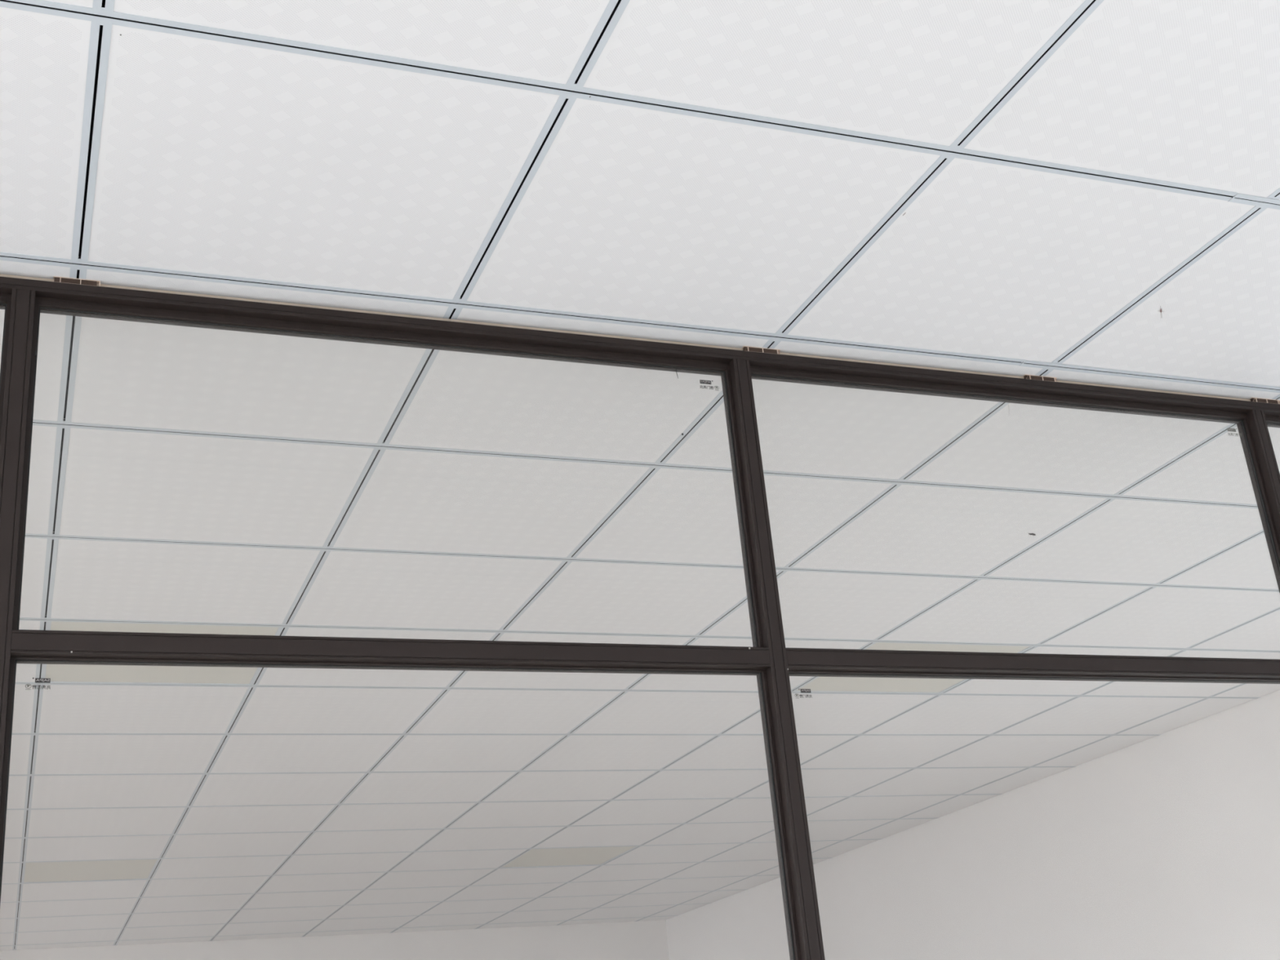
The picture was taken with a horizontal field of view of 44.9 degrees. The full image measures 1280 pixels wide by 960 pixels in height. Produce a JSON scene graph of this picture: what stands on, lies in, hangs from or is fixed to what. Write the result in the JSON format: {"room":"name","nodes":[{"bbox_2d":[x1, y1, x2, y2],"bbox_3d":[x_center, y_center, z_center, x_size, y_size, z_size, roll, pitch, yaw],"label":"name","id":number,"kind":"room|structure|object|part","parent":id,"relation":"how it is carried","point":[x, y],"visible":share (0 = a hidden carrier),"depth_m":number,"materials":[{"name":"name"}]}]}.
{"room":"office","nodes":[
{"label":"office","id":0,"kind":"room"},
{"bbox_2d":[0,920,669,959],"bbox_3d":[-4.116,4.187,9.225,9.440,2.970,0.150,4,-24,-21],"label":"wall","id":1,"kind":"structure","parent":0,"point":[642,940],"depth_m":10.68,"materials":[{"name":"white paint"}]},
{"bbox_2d":[0,0,1279,950],"bbox_3d":[-1.638,0.119,3.527,9.440,0.161,14.440,4,-24,-21],"label":"ceiling","id":2,"kind":"structure","parent":0,"point":[1063,174],"depth_m":3.08,"materials":[{"name":"white tile"}]},
{"bbox_3d":[-2.320,0.902,5.096,0.594,0.012,0.594,4,-24,-21],"label":"panel","id":3,"kind":"part","parent":2,"relation":"part of","materials":[{"name":"white metal"}]},
{"bbox_3d":[-2.106,0.673,4.584,0.594,0.012,0.594,4,-24,-21],"label":"panel","id":4,"kind":"part","parent":2,"relation":"part of","materials":[{"name":"white metal"}]},
{"bbox_3d":[-1.892,0.444,4.072,0.594,0.012,0.594,4,-24,-21],"label":"panel","id":5,"kind":"part","parent":2,"relation":"part of","materials":[{"name":"white metal"}]},
{"bbox_3d":[-1.679,0.215,3.560,0.594,0.012,0.594,4,-24,-21],"label":"panel","id":6,"kind":"part","parent":2,"relation":"part of","materials":[{"name":"white metal"}]},
{"bbox_3d":[-1.251,-0.242,2.537,0.594,0.012,0.594,4,-24,-21],"label":"panel","id":7,"kind":"part","parent":2,"relation":"part of","materials":[{"name":"white metal"}]},
{"bbox_3d":[-1.465,-0.013,3.049,0.594,0.012,0.594,4,-24,-21],"label":"panel","id":8,"kind":"part","parent":2,"relation":"part of","materials":[{"name":"white metal"}]},
{"bbox_3d":[-1.038,-0.471,2.025,0.594,0.012,0.594,4,-24,-21],"label":"panel","id":9,"kind":"part","parent":2,"relation":"part of","materials":[{"name":"white metal"}]},
{"bbox_3d":[-0.824,-0.700,1.513,0.594,0.012,0.594,4,-24,-21],"label":"panel","id":10,"kind":"part","parent":2,"relation":"part of","materials":[{"name":"white metal"}]},
{"bbox_3d":[-3.258,2.539,8.896,0.594,0.012,0.594,4,-24,-21],"label":"panel","id":11,"kind":"part","parent":2,"relation":"part of","materials":[{"name":"white metal"}]},
{"bbox_3d":[-3.044,2.311,8.384,0.594,0.012,0.594,4,-24,-21],"label":"panel","id":12,"kind":"part","parent":2,"relation":"part of","materials":[{"name":"white metal"}]},
{"bbox_3d":[-2.830,2.082,7.872,0.594,0.012,0.594,4,-24,-21],"label":"panel","id":13,"kind":"part","parent":2,"relation":"part of","materials":[{"name":"white metal"}]},
{"bbox_2d":[23,858,158,883],"bbox_3d":[-2.617,1.852,7.361,0.594,0.014,0.594,4,-24,-21],"label":"recessed light","id":14,"kind":"object","parent":2,"relation":"in","point":[99,870],"visible":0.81,"depth_m":7.36,"materials":[{"name":"white plastic"}]},
{"bbox_3d":[-2.403,1.624,6.848,0.594,0.012,0.594,4,-24,-21],"label":"panel","id":15,"kind":"part","parent":2,"relation":"part of","materials":[{"name":"white metal"}]},
{"bbox_3d":[-2.189,1.395,6.337,0.594,0.012,0.594,4,-24,-21],"label":"panel","id":16,"kind":"part","parent":2,"relation":"part of","materials":[{"name":"white metal"}]},
{"bbox_3d":[-1.975,1.167,5.825,0.594,0.012,0.594,4,-24,-21],"label":"panel","id":17,"kind":"part","parent":2,"relation":"part of","materials":[{"name":"white metal"}]},
{"bbox_3d":[-1.762,0.938,5.313,0.594,0.012,0.594,4,-24,-21],"label":"panel","id":18,"kind":"part","parent":2,"relation":"part of","materials":[{"name":"white metal"}]},
{"bbox_3d":[-1.548,0.709,4.801,0.594,0.012,0.594,4,-24,-21],"label":"panel","id":19,"kind":"part","parent":2,"relation":"part of","materials":[{"name":"white metal"}]},
{"bbox_2d":[44,621,279,684],"bbox_3d":[-1.334,0.479,4.290,0.594,0.014,0.594,4,-24,-21],"label":"recessed light","id":20,"kind":"object","parent":2,"relation":"in","point":[92,673],"visible":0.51,"depth_m":4.40,"materials":[{"name":"white plastic"}]},
{"bbox_3d":[-2.699,2.576,9.113,0.594,0.012,0.594,4,-24,-21],"label":"panel","id":21,"kind":"part","parent":2,"relation":"part of","materials":[{"name":"white metal"}]},
{"bbox_3d":[-1.121,0.252,3.777,0.594,0.012,0.594,4,-24,-21],"label":"panel","id":22,"kind":"part","parent":2,"relation":"part of","materials":[{"name":"white metal"}]},
{"bbox_3d":[-2.486,2.347,8.601,0.594,0.012,0.594,4,-24,-21],"label":"panel","id":23,"kind":"part","parent":2,"relation":"part of","materials":[{"name":"white metal"}]},
{"bbox_3d":[-2.272,2.118,8.089,0.594,0.012,0.594,4,-24,-21],"label":"panel","id":24,"kind":"part","parent":2,"relation":"part of","materials":[{"name":"white metal"}]},
{"bbox_3d":[-0.907,0.023,3.265,0.594,0.012,0.594,4,-24,-21],"label":"panel","id":25,"kind":"part","parent":2,"relation":"part of","materials":[{"name":"white metal"}]},
{"bbox_3d":[-2.058,1.889,7.577,0.594,0.012,0.594,4,-24,-21],"label":"panel","id":26,"kind":"part","parent":2,"relation":"part of","materials":[{"name":"white metal"}]},
{"bbox_3d":[-1.845,1.661,7.065,0.594,0.012,0.594,4,-24,-21],"label":"panel","id":27,"kind":"part","parent":2,"relation":"part of","materials":[{"name":"white metal"}]},
{"bbox_3d":[-1.631,1.432,6.553,0.594,0.012,0.594,4,-24,-21],"label":"panel","id":28,"kind":"part","parent":2,"relation":"part of","materials":[{"name":"white metal"}]},
{"bbox_3d":[-0.693,-0.206,2.754,0.594,0.012,0.594,4,-24,-21],"label":"panel","id":29,"kind":"part","parent":2,"relation":"part of","materials":[{"name":"white metal"}]},
{"bbox_3d":[-1.417,1.203,6.042,0.594,0.012,0.594,4,-24,-21],"label":"panel","id":30,"kind":"part","parent":2,"relation":"part of","materials":[{"name":"white metal"}]},
{"bbox_3d":[-1.927,2.383,8.818,0.594,0.012,0.594,4,-24,-21],"label":"panel","id":31,"kind":"part","parent":2,"relation":"part of","materials":[{"name":"white metal"}]},
{"bbox_3d":[-1.203,0.974,5.530,0.594,0.012,0.594,4,-24,-21],"label":"panel","id":32,"kind":"part","parent":2,"relation":"part of","materials":[{"name":"white metal"}]},
{"bbox_3d":[-1.714,2.154,8.306,0.594,0.012,0.594,4,-24,-21],"label":"panel","id":33,"kind":"part","parent":2,"relation":"part of","materials":[{"name":"white metal"}]},
{"bbox_3d":[-0.479,-0.435,2.242,0.594,0.012,0.594,4,-24,-21],"label":"panel","id":34,"kind":"part","parent":2,"relation":"part of","materials":[{"name":"white metal"}]},
{"bbox_3d":[-0.990,0.745,5.018,0.594,0.012,0.594,4,-24,-21],"label":"panel","id":35,"kind":"part","parent":2,"relation":"part of","materials":[{"name":"white metal"}]},
{"bbox_3d":[-1.500,1.925,7.794,0.594,0.012,0.594,4,-24,-21],"label":"panel","id":36,"kind":"part","parent":2,"relation":"part of","materials":[{"name":"white metal"}]},
{"bbox_3d":[-0.266,-0.664,1.730,0.594,0.012,0.594,4,-24,-21],"label":"panel","id":37,"kind":"part","parent":2,"relation":"part of","materials":[{"name":"white metal"}]},
{"bbox_3d":[-1.286,1.697,7.282,0.594,0.012,0.594,4,-24,-21],"label":"panel","id":38,"kind":"part","parent":2,"relation":"part of","materials":[{"name":"white metal"}]},
{"bbox_3d":[-0.776,0.516,4.506,0.594,0.012,0.594,4,-24,-21],"label":"panel","id":39,"kind":"part","parent":2,"relation":"part of","materials":[{"name":"white metal"}]},
{"bbox_3d":[-1.073,1.468,6.770,0.594,0.012,0.594,4,-24,-21],"label":"panel","id":40,"kind":"part","parent":2,"relation":"part of","materials":[{"name":"white metal"}]},
{"bbox_3d":[-1.369,2.419,9.035,0.594,0.012,0.594,4,-24,-21],"label":"panel","id":41,"kind":"part","parent":2,"relation":"part of","materials":[{"name":"white metal"}]},
{"bbox_3d":[-1.632,0.186,3.499,9.434,0.012,14.434,4,-24,-21],"label":"panel","id":42,"kind":"part","parent":2,"relation":"part of","materials":[{"name":"white metal"}]},
{"bbox_3d":[-0.562,0.288,3.994,0.594,0.012,0.594,4,-24,-21],"label":"panel","id":43,"kind":"part","parent":2,"relation":"part of","materials":[{"name":"white metal"}]},
{"bbox_3d":[-0.859,1.239,6.258,0.594,0.012,0.594,4,-24,-21],"label":"panel","id":44,"kind":"part","parent":2,"relation":"part of","materials":[{"name":"white metal"}]},
{"bbox_3d":[-1.155,2.191,8.523,0.594,0.012,0.594,4,-24,-21],"label":"panel","id":45,"kind":"part","parent":2,"relation":"part of","materials":[{"name":"white metal"}]},
{"bbox_3d":[-0.942,1.962,8.011,0.594,0.012,0.594,4,-24,-21],"label":"panel","id":46,"kind":"part","parent":2,"relation":"part of","materials":[{"name":"white metal"}]},
{"bbox_3d":[-0.645,1.010,5.747,0.594,0.012,0.594,4,-24,-21],"label":"panel","id":47,"kind":"part","parent":2,"relation":"part of","materials":[{"name":"white metal"}]},
{"bbox_3d":[-0.728,1.733,7.499,0.594,0.012,0.594,4,-24,-21],"label":"panel","id":48,"kind":"part","parent":2,"relation":"part of","materials":[{"name":"white metal"}]},
{"bbox_3d":[-0.348,0.059,3.482,0.594,0.012,0.594,4,-24,-21],"label":"panel","id":49,"kind":"part","parent":2,"relation":"part of","materials":[{"name":"white metal"}]},
{"bbox_3d":[-0.811,2.455,9.252,0.594,0.012,0.594,4,-24,-21],"label":"panel","id":50,"kind":"part","parent":2,"relation":"part of","materials":[{"name":"white metal"}]},
{"bbox_3d":[-0.431,0.781,5.235,0.594,0.012,0.594,4,-24,-21],"label":"panel","id":51,"kind":"part","parent":2,"relation":"part of","materials":[{"name":"white metal"}]},
{"bbox_3d":[-0.514,1.504,6.987,0.594,0.012,0.594,4,-24,-21],"label":"panel","id":52,"kind":"part","parent":2,"relation":"part of","materials":[{"name":"white metal"}]},
{"bbox_3d":[-0.597,2.227,8.740,0.594,0.012,0.594,4,-24,-21],"label":"panel","id":53,"kind":"part","parent":2,"relation":"part of","materials":[{"name":"white metal"}]},
{"bbox_2d":[502,846,635,867],"bbox_3d":[-0.384,1.997,8.228,0.594,0.014,0.594,4,-24,-21],"label":"recessed light","id":54,"kind":"object","parent":2,"relation":"in","point":[581,855],"visible":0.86,"depth_m":8.23,"materials":[{"name":"white plastic"}]},
{"bbox_3d":[-0.301,1.275,6.475,0.594,0.012,0.594,4,-24,-21],"label":"panel","id":55,"kind":"part","parent":2,"relation":"part of","materials":[{"name":"white metal"}]},
{"bbox_3d":[-0.218,0.553,4.723,0.594,0.012,0.594,4,-24,-21],"label":"panel","id":56,"kind":"part","parent":2,"relation":"part of","materials":[{"name":"white metal"}]},
{"bbox_3d":[-0.135,-0.170,2.971,0.594,0.012,0.594,4,-24,-21],"label":"panel","id":57,"kind":"part","parent":2,"relation":"part of","materials":[{"name":"white metal"}]},
{"bbox_3d":[-0.170,1.769,7.716,0.594,0.012,0.594,4,-24,-21],"label":"panel","id":58,"kind":"part","parent":2,"relation":"part of","materials":[{"name":"white metal"}]},
{"bbox_3d":[-0.087,1.046,5.964,0.594,0.012,0.594,4,-24,-21],"label":"panel","id":59,"kind":"part","parent":2,"relation":"part of","materials":[{"name":"white metal"}]},
{"bbox_3d":[-0.039,2.263,8.957,0.594,0.012,0.594,4,-24,-21],"label":"panel","id":60,"kind":"part","parent":2,"relation":"part of","materials":[{"name":"white metal"}]},
{"bbox_3d":[-0.004,0.324,4.211,0.594,0.012,0.594,4,-24,-21],"label":"panel","id":61,"kind":"part","parent":2,"relation":"part of","materials":[{"name":"white metal"}]},
{"bbox_3d":[0.044,1.540,7.204,0.594,0.012,0.594,4,-24,-21],"label":"panel","id":62,"kind":"part","parent":2,"relation":"part of","materials":[{"name":"white metal"}]},
{"bbox_3d":[0.127,0.818,5.452,0.594,0.012,0.594,4,-24,-21],"label":"panel","id":63,"kind":"part","parent":2,"relation":"part of","materials":[{"name":"white metal"}]},
{"bbox_3d":[0.175,2.034,8.445,0.594,0.012,0.594,4,-24,-21],"label":"panel","id":64,"kind":"part","parent":2,"relation":"part of","materials":[{"name":"white metal"}]},
{"bbox_3d":[0.258,1.311,6.692,0.594,0.012,0.594,4,-24,-21],"label":"panel","id":65,"kind":"part","parent":2,"relation":"part of","materials":[{"name":"white metal"}]},
{"bbox_3d":[0.079,-0.399,2.459,0.594,0.012,0.594,4,-24,-21],"label":"panel","id":66,"kind":"part","parent":2,"relation":"part of","materials":[{"name":"white metal"}]},
{"bbox_3d":[0.389,1.805,7.933,0.594,0.012,0.594,4,-24,-21],"label":"panel","id":67,"kind":"part","parent":2,"relation":"part of","materials":[{"name":"white metal"}]},
{"bbox_3d":[0.519,2.299,9.174,0.594,0.012,0.594,4,-24,-21],"label":"panel","id":68,"kind":"part","parent":2,"relation":"part of","materials":[{"name":"white metal"}]},
{"bbox_3d":[0.210,0.095,3.699,0.594,0.012,0.594,4,-24,-21],"label":"panel","id":69,"kind":"part","parent":2,"relation":"part of","materials":[{"name":"white metal"}]},
{"bbox_3d":[0.341,0.589,4.940,0.594,0.012,0.594,4,-24,-21],"label":"panel","id":70,"kind":"part","parent":2,"relation":"part of","materials":[{"name":"white metal"}]},
{"bbox_3d":[0.471,1.083,6.181,0.594,0.012,0.594,4,-24,-21],"label":"panel","id":71,"kind":"part","parent":2,"relation":"part of","materials":[{"name":"white metal"}]},
{"bbox_3d":[0.602,1.576,7.421,0.594,0.012,0.594,4,-24,-21],"label":"panel","id":72,"kind":"part","parent":2,"relation":"part of","materials":[{"name":"white metal"}]},
{"bbox_3d":[0.733,2.070,8.662,0.594,0.012,0.594,4,-24,-21],"label":"panel","id":73,"kind":"part","parent":2,"relation":"part of","materials":[{"name":"white metal"}]},
{"bbox_3d":[0.947,1.841,8.150,0.594,0.012,0.594,4,-24,-21],"label":"panel","id":74,"kind":"part","parent":2,"relation":"part of","materials":[{"name":"white metal"}]},
{"bbox_3d":[0.816,1.348,6.909,0.594,0.012,0.594,4,-24,-21],"label":"panel","id":75,"kind":"part","parent":2,"relation":"part of","materials":[{"name":"white metal"}]},
{"bbox_3d":[0.685,0.854,5.669,0.594,0.012,0.594,4,-24,-21],"label":"panel","id":76,"kind":"part","parent":2,"relation":"part of","materials":[{"name":"white metal"}]},
{"bbox_3d":[0.293,-0.627,1.947,0.594,0.012,0.594,4,-24,-21],"label":"panel","id":77,"kind":"part","parent":2,"relation":"part of","materials":[{"name":"white metal"}]},
{"bbox_3d":[0.554,0.360,4.428,0.594,0.012,0.594,4,-24,-21],"label":"panel","id":78,"kind":"part","parent":2,"relation":"part of","materials":[{"name":"white metal"}]},
{"bbox_3d":[1.124,2.095,8.813,0.234,0.012,0.594,4,-24,-21],"label":"panel","id":79,"kind":"part","parent":2,"relation":"part of","materials":[{"name":"white metal"}]},
{"bbox_3d":[0.423,-0.134,3.188,0.594,0.012,0.594,4,-24,-21],"label":"panel","id":80,"kind":"part","parent":2,"relation":"part of","materials":[{"name":"white metal"}]},
{"bbox_3d":[1.160,1.613,7.638,0.594,0.012,0.594,4,-24,-21],"label":"panel","id":81,"kind":"part","parent":2,"relation":"part of","materials":[{"name":"white metal"}]},
{"bbox_3d":[1.337,1.867,8.302,0.234,0.012,0.594,4,-24,-21],"label":"panel","id":82,"kind":"part","parent":2,"relation":"part of","materials":[{"name":"white metal"}]},
{"bbox_3d":[1.030,1.119,6.397,0.594,0.012,0.594,4,-24,-21],"label":"panel","id":83,"kind":"part","parent":2,"relation":"part of","materials":[{"name":"white metal"}]},
{"bbox_2d":[795,642,1031,693],"bbox_3d":[0.899,0.624,5.157,0.594,0.014,0.594,4,-24,-21],"label":"recessed light","id":84,"kind":"object","parent":2,"relation":"in","point":[828,684],"visible":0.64,"depth_m":5.27,"materials":[{"name":"white plastic"}]},
{"bbox_3d":[1.374,1.384,7.126,0.594,0.012,0.594,4,-24,-21],"label":"panel","id":85,"kind":"part","parent":2,"relation":"part of","materials":[{"name":"white metal"}]},
{"bbox_3d":[1.551,1.638,7.790,0.234,0.012,0.594,4,-24,-21],"label":"panel","id":86,"kind":"part","parent":2,"relation":"part of","materials":[{"name":"white metal"}]},
{"bbox_3d":[0.768,0.131,3.916,0.594,0.012,0.594,4,-24,-21],"label":"panel","id":87,"kind":"part","parent":2,"relation":"part of","materials":[{"name":"white metal"}]},
{"bbox_3d":[1.243,0.890,5.886,0.594,0.012,0.594,4,-24,-21],"label":"panel","id":88,"kind":"part","parent":2,"relation":"part of","materials":[{"name":"white metal"}]},
{"bbox_3d":[1.588,1.155,6.614,0.594,0.012,0.594,4,-24,-21],"label":"panel","id":89,"kind":"part","parent":2,"relation":"part of","materials":[{"name":"white metal"}]},
{"bbox_3d":[1.113,0.396,4.645,0.594,0.012,0.594,4,-24,-21],"label":"panel","id":90,"kind":"part","parent":2,"relation":"part of","materials":[{"name":"white metal"}]},
{"bbox_3d":[1.765,1.409,7.278,0.234,0.012,0.594,4,-24,-21],"label":"panel","id":91,"kind":"part","parent":2,"relation":"part of","materials":[{"name":"white metal"}]},
{"bbox_3d":[0.637,-0.362,2.676,0.594,0.012,0.594,4,-24,-21],"label":"panel","id":92,"kind":"part","parent":2,"relation":"part of","materials":[{"name":"white metal"}]},
{"bbox_3d":[1.457,0.661,5.374,0.594,0.012,0.594,4,-24,-21],"label":"panel","id":93,"kind":"part","parent":2,"relation":"part of","materials":[{"name":"white metal"}]},
{"bbox_3d":[0.982,-0.098,3.404,0.594,0.012,0.594,4,-24,-21],"label":"panel","id":94,"kind":"part","parent":2,"relation":"part of","materials":[{"name":"white metal"}]},
{"bbox_3d":[1.979,1.180,6.766,0.234,0.012,0.594,4,-24,-21],"label":"panel","id":95,"kind":"part","parent":2,"relation":"part of","materials":[{"name":"white metal"}]},
{"bbox_3d":[1.802,0.926,6.103,0.594,0.012,0.594,4,-24,-21],"label":"panel","id":96,"kind":"part","parent":2,"relation":"part of","materials":[{"name":"white metal"}]},
{"bbox_3d":[0.851,-0.591,2.164,0.594,0.012,0.594,4,-24,-21],"label":"panel","id":97,"kind":"part","parent":2,"relation":"part of","materials":[{"name":"white metal"}]},
{"bbox_3d":[1.326,0.167,4.133,0.594,0.012,0.594,4,-24,-21],"label":"panel","id":98,"kind":"part","parent":2,"relation":"part of","materials":[{"name":"white metal"}]},
{"bbox_3d":[1.671,0.432,4.862,0.594,0.012,0.594,4,-24,-21],"label":"panel","id":99,"kind":"part","parent":2,"relation":"part of","materials":[{"name":"white metal"}]},
{"bbox_3d":[1.195,-0.326,2.893,0.594,0.012,0.594,4,-24,-21],"label":"panel","id":100,"kind":"part","parent":2,"relation":"part of","materials":[{"name":"white metal"}]},
{"bbox_3d":[2.015,0.697,5.591,0.594,0.012,0.594,4,-24,-21],"label":"panel","id":101,"kind":"part","parent":2,"relation":"part of","materials":[{"name":"white metal"}]},
{"bbox_3d":[2.192,0.952,6.254,0.234,0.012,0.594,4,-24,-21],"label":"panel","id":102,"kind":"part","parent":2,"relation":"part of","materials":[{"name":"white metal"}]},
{"bbox_3d":[1.540,-0.061,3.621,0.594,0.012,0.594,4,-24,-21],"label":"panel","id":103,"kind":"part","parent":2,"relation":"part of","materials":[{"name":"white metal"}]},
{"bbox_3d":[1.885,0.204,4.350,0.594,0.012,0.594,4,-24,-21],"label":"panel","id":104,"kind":"part","parent":2,"relation":"part of","materials":[{"name":"white metal"}]},
{"bbox_3d":[2.229,0.469,5.079,0.594,0.012,0.594,4,-24,-21],"label":"panel","id":105,"kind":"part","parent":2,"relation":"part of","materials":[{"name":"white metal"}]},
{"bbox_3d":[2.406,0.723,5.742,0.234,0.012,0.594,4,-24,-21],"label":"panel","id":106,"kind":"part","parent":2,"relation":"part of","materials":[{"name":"white metal"}]},
{"bbox_2d":[666,689,1279,959],"bbox_3d":[2.917,1.723,4.800,0.150,2.970,14.590,4,-24,-21],"label":"wall","id":107,"kind":"structure","parent":0,"point":[1166,846],"depth_m":6.97,"materials":[{"name":"white paint"}]},
{"bbox_3d":[0.167,1.161,-1.291,9.740,0.100,6.030,4,-24,-21],"label":"floor","id":108,"kind":"structure","parent":0,"visible":0},
{"bbox_2d":[0,274,1279,959],"bbox_3d":[-1.028,0.968,1.816,9.438,2.800,0.050,4,-24,-21],"label":"window frame","id":109,"kind":"structure","parent":108,"relation":"on","point":[23,299],"depth_m":2.58,"materials":[{"name":"brown metal"}]},
{"bbox_2d":[53,275,100,286],"bbox_3d":[-0.882,-0.309,2.425,0.069,0.011,0.008,4,-24,-21],"label":"packer","id":110,"kind":"object","parent":109,"relation":"on","point":[58,279],"visible":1,"depth_m":2.42,"materials":[{"name":"beige plastic"}]},
{"bbox_3d":[-1.147,-0.301,2.334,9.438,0.026,0.050,4,-24,-21],"label":"head rail","id":111,"kind":"part","parent":109,"relation":"part of","materials":[{"name":"brown metal"}]},
{"bbox_2d":[742,346,780,354],"bbox_3d":[0.224,-0.237,2.855,0.074,0.011,0.008,4,-24,-21],"label":"packer","id":112,"kind":"object","parent":109,"relation":"on","point":[744,348],"visible":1,"depth_m":2.85,"materials":[{"name":"beige plastic"}]},
{"bbox_2d":[1022,374,1056,382],"bbox_3d":[0.795,-0.200,3.077,0.074,0.011,0.008,4,-24,-21],"label":"packer","id":113,"kind":"object","parent":109,"relation":"on","point":[1025,376],"visible":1,"depth_m":3.07,"materials":[{"name":"beige plastic"}]},
{"bbox_2d":[1249,397,1279,404],"bbox_3d":[1.326,-0.166,3.283,0.074,0.011,0.008,4,-24,-21],"label":"packer","id":114,"kind":"object","parent":109,"relation":"on","point":[1252,399],"visible":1,"depth_m":3.28,"materials":[{"name":"beige plastic"}]}
]}

